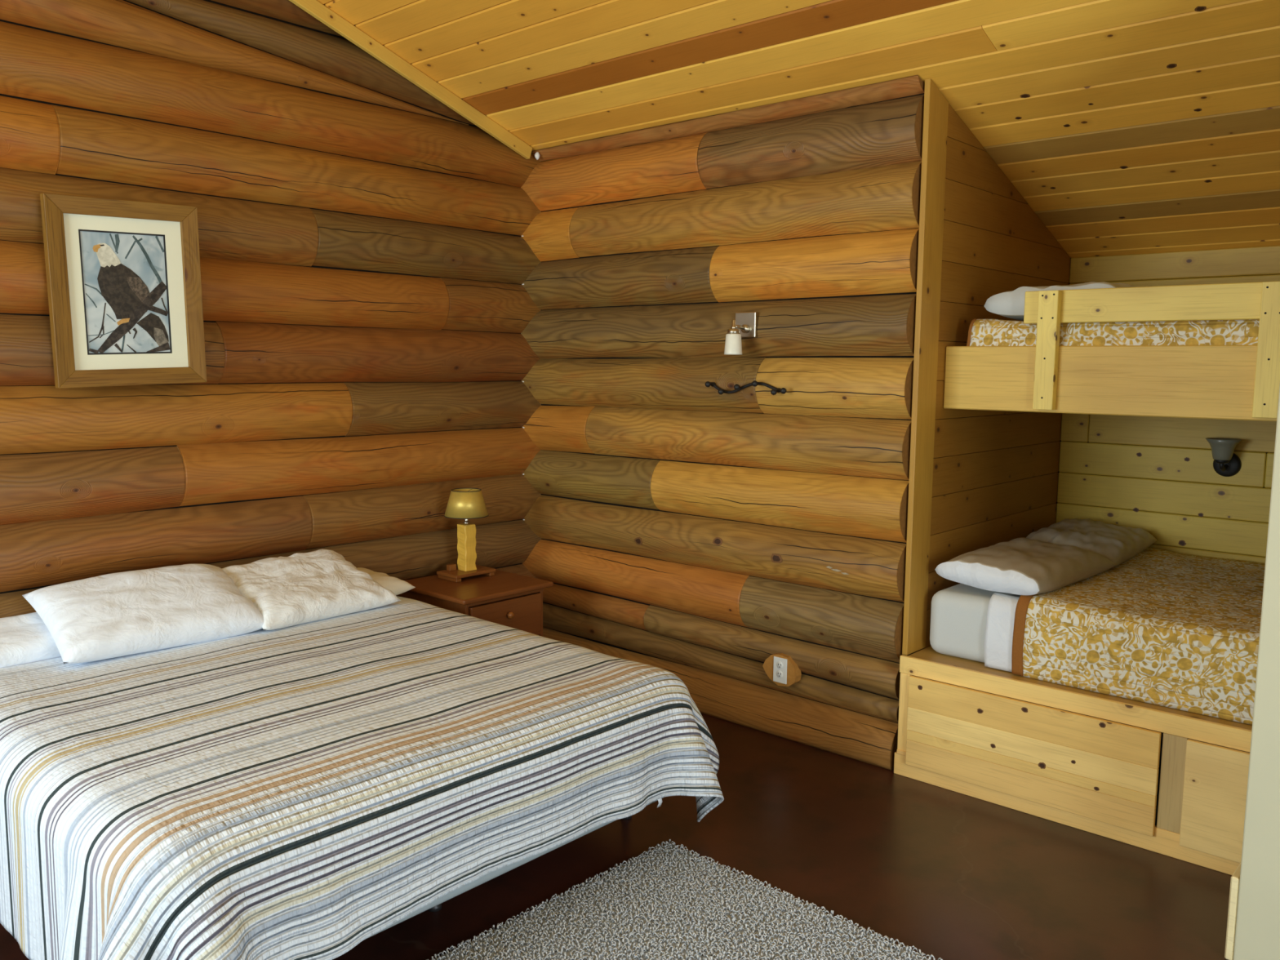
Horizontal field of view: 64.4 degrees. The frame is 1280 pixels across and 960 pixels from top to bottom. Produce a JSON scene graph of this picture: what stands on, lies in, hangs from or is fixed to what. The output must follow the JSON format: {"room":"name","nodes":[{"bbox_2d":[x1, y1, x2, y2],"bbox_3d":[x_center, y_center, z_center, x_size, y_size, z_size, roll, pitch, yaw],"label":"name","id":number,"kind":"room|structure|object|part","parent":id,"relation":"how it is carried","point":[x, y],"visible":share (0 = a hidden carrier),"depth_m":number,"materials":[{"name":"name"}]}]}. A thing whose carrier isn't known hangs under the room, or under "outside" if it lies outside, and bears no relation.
{"room":"log cabin bedroom","nodes":[
{"label":"log cabin bedroom","id":0,"kind":"room"},
{"bbox_2d":[0,0,541,617],"bbox_3d":[-2.406,-0.596,3.523,0.197,3.636,5.610,6,9,42],"label":"wall","id":1,"kind":"structure","parent":0,"point":[366,261],"depth_m":4.31,"materials":[{"name":"brown wood"}]},
{"bbox_2d":[40,193,206,388],"bbox_3d":[-1.928,-0.701,3.830,0.062,0.702,0.567,6,9,42],"label":"framed picture","id":2,"kind":"object","parent":1,"relation":"attached to","point":[125,297],"visible":1,"depth_m":3.81,"materials":[{"name":"brown wood"}]},
{"bbox_3d":[-2.090,-0.673,3.652,0.062,0.683,0.082,6,9,42],"label":"frame","id":3,"kind":"part","parent":2,"relation":"part of","materials":[{"name":"brown wood"}]},
{"bbox_3d":[-1.924,-1.009,3.779,0.040,0.079,0.543,6,9,42],"label":"frame","id":4,"kind":"part","parent":2,"relation":"part of","materials":[{"name":"brown wood"}]},
{"bbox_2d":[80,231,170,353],"bbox_3d":[-1.936,-0.703,3.830,0.016,0.456,0.315,6,9,42],"label":"print","id":5,"kind":"object","parent":2,"relation":"attached to","point":[125,276],"depth_m":3.83},
{"bbox_3d":[-1.932,-0.393,3.882,0.038,0.079,0.543,6,9,42],"label":"frame","id":6,"kind":"part","parent":2,"relation":"part of","materials":[{"name":"brown wood"}]},
{"bbox_3d":[-1.766,-0.729,4.009,0.060,0.683,0.082,6,9,42],"label":"frame","id":7,"kind":"part","parent":2,"relation":"part of","materials":[{"name":"brown wood"}]},
{"bbox_2d":[288,0,532,159],"bbox_3d":[-1.458,-2.034,4.227,0.026,0.958,2.683,6,9,42],"label":"trim","id":8,"kind":"structure","parent":1,"relation":"attached to","point":[316,9],"depth_m":4.68,"materials":[{"name":"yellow wood"}]},
{"bbox_2d":[0,699,1248,959],"bbox_3d":[0.418,1.477,2.167,6.900,0.120,7.660,6,9,42],"label":"floor","id":9,"kind":"structure","parent":0,"point":[947,874],"depth_m":3.35,"materials":[{"name":"concrete"}]},
{"bbox_2d":[402,569,553,636],"bbox_3d":[-0.798,0.788,4.912,0.548,0.600,0.547,6,9,42],"label":"nightstand","id":10,"kind":"object","parent":9,"relation":"on","point":[512,600],"visible":0.38,"depth_m":4.77,"materials":[{"name":"brown wood"}]},
{"bbox_3d":[-0.960,0.777,4.753,0.490,0.495,0.018,6,9,42],"label":"panel","id":11,"kind":"part","parent":10,"relation":"part of","materials":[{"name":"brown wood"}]},
{"bbox_2d":[436,488,495,582],"bbox_3d":[-0.850,0.261,4.969,0.215,0.431,0.245,6,9,42],"label":"table lamp","id":12,"kind":"object","parent":10,"relation":"on","point":[466,504],"visible":1,"depth_m":4.93,"materials":[{"name":"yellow wood"}]},
{"bbox_3d":[-0.847,0.111,4.954,0.212,0.125,0.212,6,9,42],"label":"lamp shade","id":13,"kind":"part","parent":12,"relation":"part of","materials":[{"name":"beige fabric"}]},
{"bbox_2d":[462,519,470,524],"bbox_3d":[-0.848,0.178,4.962,0.032,0.075,0.032,6,9,42],"label":"socket","id":14,"kind":"object","parent":12,"relation":"attached to","point":[466,521],"depth_m":4.95,"materials":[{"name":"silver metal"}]},
{"bbox_3d":[-0.849,0.329,4.979,0.070,0.228,0.072,6,9,42],"label":"post","id":15,"kind":"part","parent":12,"relation":"part of","materials":[{"name":"brown wood"}]},
{"bbox_3d":[-0.623,0.544,4.729,0.004,0.020,0.470,6,9,42],"label":"frame","id":16,"kind":"part","parent":10,"relation":"part of","materials":[{"name":"brown wood"}]},
{"bbox_3d":[-0.732,0.648,4.839,0.312,0.205,0.426,6,9,42],"label":"drawer","id":17,"kind":"part","parent":10,"relation":"part of","materials":[{"name":"brown wood"}]},
{"bbox_3d":[-0.604,0.628,4.721,0.034,0.034,0.034,6,9,42],"label":"knob","id":18,"kind":"part","parent":10,"relation":"part of","materials":[{"name":"brown wood"}]},
{"bbox_3d":[-0.657,0.742,5.087,0.490,0.495,0.018,6,9,42],"label":"panel","id":19,"kind":"part","parent":10,"relation":"part of","materials":[{"name":"brown wood"}]},
{"bbox_2d":[364,796,664,939],"bbox_3d":[-1.145,0.955,3.500,1.949,0.584,1.848,6,9,42],"label":"king bed","id":20,"kind":"object","parent":9,"relation":"on","point":[435,906],"visible":0.06,"depth_m":2.87,"materials":[{"name":"white fabric"}]},
{"bbox_2d":[0,595,724,959],"bbox_3d":[-1.028,0.952,3.364,1.952,0.614,2.198,6,9,42],"label":"bedspread","id":21,"kind":"object","parent":20,"relation":"on","point":[302,791],"visible":0.89,"depth_m":2.77,"materials":[{"name":"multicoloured fabric"}]},
{"bbox_2d":[0,612,61,667],"bbox_3d":[-2.178,0.560,3.568,0.294,0.144,0.800,6,9,42],"label":"pillow","id":22,"kind":"object","parent":21,"relation":"on","point":[25,638],"visible":0.28,"depth_m":3.50,"materials":[{"name":"white fabric"}]},
{"bbox_2d":[22,564,264,663],"bbox_3d":[-1.816,0.473,3.765,0.456,0.245,0.735,6,9,42],"label":"pillow","id":23,"kind":"object","parent":21,"relation":"on","point":[126,613],"visible":1,"depth_m":3.66,"materials":[{"name":"white fabric"}]},
{"bbox_2d":[221,549,400,630],"bbox_3d":[-1.401,0.440,4.225,0.466,0.214,0.640,6,8,39],"label":"pillow","id":24,"kind":"object","parent":21,"relation":"on","point":[296,588],"visible":0.9,"depth_m":4.14,"materials":[{"name":"white fabric"}]},
{"bbox_2d":[356,567,415,595],"bbox_3d":[-1.334,0.476,4.425,0.340,0.114,0.620,6,8,39],"label":"pillow","id":25,"kind":"object","parent":21,"relation":"on","point":[397,586],"visible":0.16,"depth_m":4.51,"materials":[{"name":"beige fabric"}]},
{"bbox_3d":[-0.624,1.226,3.077,0.044,0.150,0.044,6,9,42],"label":"leg","id":26,"kind":"part","parent":20,"relation":"part of","materials":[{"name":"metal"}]},
{"bbox_3d":[-0.052,1.159,3.709,0.044,0.150,0.044,6,9,42],"label":"leg","id":27,"kind":"part","parent":20,"relation":"part of","materials":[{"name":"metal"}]},
{"bbox_2d":[426,839,942,959],"bbox_3d":[-0.135,1.408,2.150,1.605,0.010,2.334,6,9,42],"label":"rug","id":28,"kind":"object","parent":9,"relation":"on","point":[670,902],"visible":1,"depth_m":2.98,"materials":[{"name":"grey carpet"}]},
{"bbox_2d":[893,645,1252,875],"bbox_3d":[2.347,0.973,4.021,2.075,0.494,1.653,6,9,42],"label":"bunk","id":29,"kind":"object","parent":9,"relation":"on","point":[1095,775],"visible":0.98,"depth_m":3.62,"materials":[{"name":"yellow wood"}]},
{"bbox_2d":[929,583,1020,662],"bbox_3d":[2.402,0.602,4.009,2.005,0.264,1.485,6,9,42],"label":"mattress","id":30,"kind":"object","parent":29,"relation":"on","point":[958,612],"visible":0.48,"depth_m":4.04,"materials":[{"name":"grey fabric"}]},
{"bbox_2d":[984,592,1019,671],"bbox_3d":[1.421,0.590,3.908,0.161,0.283,0.085,6,9,42],"label":"sheet","id":31,"kind":"object","parent":30,"relation":"on","point":[999,627],"visible":0.75,"depth_m":3.90,"materials":[{"name":"white fabric"}]},
{"bbox_2d":[934,537,1116,595],"bbox_3d":[1.619,0.348,4.227,0.780,0.145,0.430,-6,9,-45],"label":"pillow","id":32,"kind":"object","parent":30,"relation":"on","point":[1018,566],"visible":0.99,"depth_m":4.03,"materials":[{"name":"white fabric"}]},
{"bbox_2d":[1026,518,1157,568],"bbox_3d":[2.091,0.289,4.748,0.462,0.153,0.714,6,9,42],"label":"pillow","id":33,"kind":"object","parent":30,"relation":"on","point":[1118,544],"visible":0.66,"depth_m":4.62,"materials":[{"name":"white fabric"}]},
{"bbox_2d":[1011,547,1265,724],"bbox_3d":[2.516,0.597,3.861,1.622,0.307,1.513,6,9,42],"label":"comforter","id":34,"kind":"object","parent":30,"relation":"on","point":[1159,627],"visible":0.88,"depth_m":3.67,"materials":[{"name":"yellow fabric"}]},
{"bbox_3d":[1.415,1.128,3.775,0.922,0.104,0.018,6,9,42],"label":"door","id":35,"kind":"part","parent":29,"relation":"part of","materials":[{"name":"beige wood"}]},
{"bbox_3d":[1.811,1.237,3.454,2.075,0.088,0.019,6,9,42],"label":"rail","id":36,"kind":"part","parent":29,"relation":"part of","materials":[{"name":"brown wood"}]},
{"bbox_3d":[1.818,0.825,3.404,2.067,0.069,0.020,6,9,42],"label":"rail","id":37,"kind":"part","parent":29,"relation":"part of","materials":[{"name":"brown wood"}]},
{"bbox_3d":[2.162,1.083,3.094,0.922,0.366,0.018,6,9,42],"label":"door","id":38,"kind":"part","parent":29,"relation":"part of","materials":[{"name":"brown wood"}]},
{"bbox_2d":[520,75,924,770],"bbox_3d":[0.184,-0.279,4.879,2.456,2.746,0.190,6,9,42],"label":"wall","id":39,"kind":"structure","parent":0,"point":[686,529],"depth_m":4.55,"materials":[{"name":"brown wood"}]},
{"bbox_2d":[724,311,756,354],"bbox_3d":[0.422,-0.637,4.405,0.109,0.185,0.140,6,9,42],"label":"wall lamp","id":40,"kind":"object","parent":39,"relation":"attached to","point":[744,325],"visible":1,"depth_m":4.40,"materials":[{"name":"silver metal"}]},
{"bbox_3d":[0.403,-0.586,4.386,0.079,0.088,0.079,6,9,42],"label":"lamp shade","id":41,"kind":"part","parent":40,"relation":"part of","materials":[{"name":"white glass"}]},
{"bbox_3d":[0.434,-0.661,4.407,0.019,0.022,0.086,6,9,42],"label":"arm","id":42,"kind":"part","parent":40,"relation":"part of","materials":[{"name":"silver metal"}]},
{"bbox_3d":[0.464,-0.679,4.446,0.109,0.110,0.016,6,9,42],"label":"plate","id":43,"kind":"part","parent":40,"relation":"part of","materials":[{"name":"silver metal"}]},
{"bbox_2d":[705,380,786,395],"bbox_3d":[0.461,-0.404,4.449,0.450,0.066,0.064,6,9,42],"label":"coat rack","id":44,"kind":"object","parent":39,"relation":"attached to","point":[774,390],"visible":1,"depth_m":4.45,"materials":[{"name":"black metal"}]},
{"bbox_3d":[0.305,-0.430,4.562,0.026,0.027,0.027,6,9,42],"label":"knob","id":45,"kind":"part","parent":44,"relation":"part of","materials":[{"name":"black metal"}]},
{"bbox_3d":[0.360,-0.393,4.517,0.026,0.027,0.027,6,9,42],"label":"knob","id":46,"kind":"part","parent":44,"relation":"part of","materials":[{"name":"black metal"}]},
{"bbox_3d":[0.425,-0.407,4.456,0.026,0.027,0.027,6,9,42],"label":"knob","id":47,"kind":"part","parent":44,"relation":"part of","materials":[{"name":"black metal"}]},
{"bbox_3d":[0.497,-0.416,4.390,0.026,0.027,0.027,6,9,42],"label":"knob","id":48,"kind":"part","parent":44,"relation":"part of","materials":[{"name":"black metal"}]},
{"bbox_3d":[0.570,-0.374,4.328,0.026,0.027,0.027,6,9,42],"label":"knob","id":49,"kind":"part","parent":44,"relation":"part of","materials":[{"name":"black metal"}]},
{"bbox_3d":[0.606,-0.377,4.295,0.026,0.027,0.027,6,9,42],"label":"knob","id":50,"kind":"part","parent":44,"relation":"part of","materials":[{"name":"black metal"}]},
{"bbox_2d":[773,656,787,684],"bbox_3d":[0.617,0.838,4.474,0.070,0.113,0.008,6,9,42],"label":"wall outlet","id":51,"kind":"object","parent":39,"relation":"attached to","point":[780,667],"visible":1,"depth_m":4.47,"materials":[{"name":"white plastic"}]},
{"bbox_2d":[776,670,782,678],"bbox_3d":[0.615,0.856,4.474,0.033,0.033,0.002,6,9,42],"label":"receptacle","id":52,"kind":"object","parent":51,"relation":"attached to","point":[779,673],"depth_m":4.47,"materials":[{"name":"white plastic"}]},
{"bbox_2d":[776,661,782,668],"bbox_3d":[0.615,0.815,4.469,0.033,0.033,0.002,6,9,42],"label":"receptacle","id":53,"kind":"object","parent":51,"relation":"attached to","point":[779,664],"depth_m":4.47,"materials":[{"name":"white plastic"}]},
{"bbox_2d":[316,0,1279,260],"bbox_3d":[1.430,-1.620,2.850,6.620,1.521,4.410,6,9,42],"label":"ceiling","id":54,"kind":"structure","parent":0,"point":[1126,126],"depth_m":3.98,"materials":[{"name":"brown wood"}]},
{"bbox_2d":[915,103,1070,699],"bbox_3d":[1.669,-0.214,4.733,0.100,2.678,1.528,6,9,42],"label":"wall","id":55,"kind":"structure","parent":0,"point":[995,478],"depth_m":4.42,"materials":[{"name":"brown wood"}]},
{"bbox_2d":[902,79,948,655],"bbox_3d":[1.137,-0.414,4.051,0.023,2.249,0.164,6,9,42],"label":"trim","id":56,"kind":"structure","parent":55,"relation":"attached to","point":[935,111],"depth_m":4.03,"materials":[{"name":"brown wood"}]},
{"bbox_2d":[1055,245,1279,563],"bbox_3d":[2.956,0.059,4.576,2.266,2.196,0.120,6,9,42],"label":"wall","id":57,"kind":"structure","parent":0,"point":[1157,476],"depth_m":4.84,"materials":[{"name":"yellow wood"}]},
{"bbox_2d":[943,281,1279,421],"bbox_3d":[2.451,-0.488,3.944,2.061,0.461,1.398,6,9,42],"label":"bunk","id":58,"kind":"object","parent":57,"relation":"attached to","point":[1221,382],"visible":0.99,"depth_m":3.67,"materials":[{"name":"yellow wood"}]},
{"bbox_3d":[1.543,-0.490,3.848,0.074,0.446,0.040,6,9,42],"label":"rail post","id":59,"kind":"part","parent":58,"relation":"part of","materials":[{"name":"yellow wood"}]},
{"bbox_3d":[2.141,-0.593,3.348,1.747,0.122,0.036,6,9,42],"label":"guard rail","id":60,"kind":"part","parent":58,"relation":"part of","materials":[{"name":"yellow wood"}]},
{"bbox_3d":[2.088,-0.429,3.361,0.074,0.446,0.040,6,9,42],"label":"rail post","id":61,"kind":"part","parent":58,"relation":"part of","materials":[{"name":"yellow wood"}]},
{"bbox_2d":[1205,437,1241,476],"bbox_3d":[2.658,-0.098,4.633,0.146,0.181,0.170,6,9,42],"label":"lamp","id":62,"kind":"object","parent":57,"relation":"attached to","point":[1226,463],"visible":1,"depth_m":4.62,"materials":[{"name":"black metal"}]},
{"bbox_3d":[2.650,-0.138,4.619,0.146,0.099,0.146,6,9,42],"label":"lamp shade","id":63,"kind":"part","parent":62,"relation":"part of","materials":[{"name":"grey glass"}]},
{"bbox_3d":[2.673,-0.064,4.653,0.020,0.045,0.090,7,9,43],"label":"arm","id":64,"kind":"part","parent":62,"relation":"part of","materials":[{"name":"black metal"}]},
{"bbox_3d":[2.708,-0.072,4.690,0.116,0.116,0.022,6,9,42],"label":"plate","id":65,"kind":"part","parent":62,"relation":"part of","materials":[{"name":"black metal"}]},
{"bbox_2d":[1233,386,1279,959],"bbox_3d":[2.851,-0.017,1.982,2.688,2.936,0.538,6,9,42],"label":"door frame","id":66,"kind":"structure","parent":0,"point":[1257,933],"depth_m":2.76,"materials":[{"name":"white wood"}]},
{"bbox_2d":[1224,862,1240,959],"bbox_3d":[1.832,1.207,3.035,0.021,0.245,0.534,6,9,42],"label":"trim","id":67,"kind":"structure","parent":66,"relation":"attached to","point":[1235,878],"depth_m":2.84,"materials":[{"name":"brown wood"}]},
{"bbox_3d":[2.492,-0.490,3.947,1.970,0.180,1.285,6,9,42],"label":"mattress","id":68,"kind":"object","parent":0,"visible":0},
{"bbox_2d":[966,318,1259,346],"bbox_3d":[2.471,-0.518,3.922,1.955,0.208,1.285,6,9,42],"label":"comforter","id":69,"kind":"object","parent":68,"relation":"on","point":[981,332],"visible":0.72,"depth_m":3.70,"materials":[{"name":"yellow fabric"}]},
{"bbox_2d":[984,281,1138,320],"bbox_3d":[1.831,-0.719,4.165,0.565,0.180,0.738,6,9,42],"label":"pillow","id":70,"kind":"object","parent":69,"relation":"on","point":[1011,304],"visible":0.35,"depth_m":4.01,"materials":[{"name":"grey fabric"}]}
]}

